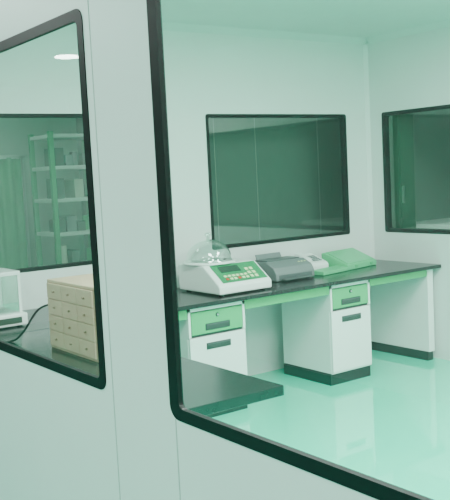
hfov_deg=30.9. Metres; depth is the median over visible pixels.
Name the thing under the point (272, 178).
window pane
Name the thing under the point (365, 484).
window
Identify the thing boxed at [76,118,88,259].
wall
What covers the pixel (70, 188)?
supplies
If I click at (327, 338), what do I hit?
base cabinet
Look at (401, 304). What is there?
lab bench
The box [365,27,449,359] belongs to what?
wall
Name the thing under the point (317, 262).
desk telephone
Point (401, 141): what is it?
storage cabinet
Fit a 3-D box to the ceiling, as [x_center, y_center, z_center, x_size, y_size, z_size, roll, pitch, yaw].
[-0.085,-1.560,4.404,9.900,0.060,10.650,-7,7,-36]
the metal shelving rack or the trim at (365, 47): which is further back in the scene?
the trim at (365, 47)
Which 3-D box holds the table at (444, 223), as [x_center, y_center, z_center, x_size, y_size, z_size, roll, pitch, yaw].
[2.269,0.295,7.249,0.740,1.100,1.200,-7,7,-36]
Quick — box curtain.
[0,155,31,268]
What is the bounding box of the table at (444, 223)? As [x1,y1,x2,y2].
[416,218,449,229]
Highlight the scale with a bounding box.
[178,232,271,295]
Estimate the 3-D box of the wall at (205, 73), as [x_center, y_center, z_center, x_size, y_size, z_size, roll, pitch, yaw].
[-0.437,-0.285,6.064,4.376,2.750,0.051,-7,7,-36]
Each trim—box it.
[74,22,366,44]
[363,44,374,258]
[365,19,449,43]
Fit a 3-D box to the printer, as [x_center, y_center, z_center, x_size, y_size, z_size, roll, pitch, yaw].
[0.455,0.128,6.344,0.390,0.185,0.389,-7,7,-36]
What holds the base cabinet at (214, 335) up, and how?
on the floor
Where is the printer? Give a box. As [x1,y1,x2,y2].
[255,252,313,281]
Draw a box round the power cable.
[5,304,47,341]
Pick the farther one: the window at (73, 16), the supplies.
the supplies
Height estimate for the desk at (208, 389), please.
0.800 m
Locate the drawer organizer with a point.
(71, 303)
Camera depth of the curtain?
6.55 m
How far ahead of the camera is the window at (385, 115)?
7.09 m
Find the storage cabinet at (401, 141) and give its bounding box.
[389,113,415,228]
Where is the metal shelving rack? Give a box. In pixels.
[28,131,90,265]
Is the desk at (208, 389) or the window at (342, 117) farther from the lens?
the window at (342, 117)
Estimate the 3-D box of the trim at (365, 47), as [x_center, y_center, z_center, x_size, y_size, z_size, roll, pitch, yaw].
[1.300,-0.462,7.273,0.030,2.700,0.030,-7,7,-36]
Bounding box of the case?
[314,248,375,275]
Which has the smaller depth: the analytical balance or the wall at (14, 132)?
the analytical balance
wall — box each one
[0,24,369,375]
[0,118,84,266]
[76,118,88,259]
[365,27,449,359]
[413,109,449,229]
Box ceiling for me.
[161,0,449,37]
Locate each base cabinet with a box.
[179,301,247,417]
[282,280,371,385]
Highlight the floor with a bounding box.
[212,350,449,499]
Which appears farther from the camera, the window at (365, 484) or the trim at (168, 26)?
the trim at (168, 26)
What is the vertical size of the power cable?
0.234 m
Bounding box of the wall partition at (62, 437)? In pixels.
[0,0,377,499]
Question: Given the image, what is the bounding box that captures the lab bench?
[0,260,440,360]
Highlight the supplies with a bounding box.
[44,148,91,262]
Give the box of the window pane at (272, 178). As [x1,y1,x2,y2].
[208,118,343,245]
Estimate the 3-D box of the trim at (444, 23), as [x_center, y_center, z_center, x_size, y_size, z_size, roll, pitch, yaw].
[3.212,-1.674,4.412,0.050,0.050,6.689,-7,7,-36]
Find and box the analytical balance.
[0,268,27,327]
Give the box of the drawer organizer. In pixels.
[46,273,98,362]
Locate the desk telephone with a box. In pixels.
[291,253,328,269]
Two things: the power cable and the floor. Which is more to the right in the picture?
the floor
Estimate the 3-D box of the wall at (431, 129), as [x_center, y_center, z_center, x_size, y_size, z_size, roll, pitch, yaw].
[2.215,-0.601,7.982,2.200,2.750,0.050,-7,7,-36]
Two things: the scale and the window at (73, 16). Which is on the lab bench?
the scale
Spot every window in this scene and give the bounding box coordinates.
[0,9,105,389]
[0,114,91,272]
[146,0,433,499]
[205,114,349,249]
[381,104,449,233]
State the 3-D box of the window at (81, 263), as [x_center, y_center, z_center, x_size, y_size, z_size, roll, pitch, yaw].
[-1.360,-0.374,5.385,1.560,1.044,0.054,-7,7,-36]
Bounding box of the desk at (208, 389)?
[0,328,283,414]
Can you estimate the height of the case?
0.142 m
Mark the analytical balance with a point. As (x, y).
(9, 317)
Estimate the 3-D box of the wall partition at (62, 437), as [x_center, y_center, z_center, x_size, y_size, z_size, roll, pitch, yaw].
[-1.345,-0.008,3.603,0.012,2.750,10.600,-7,7,-36]

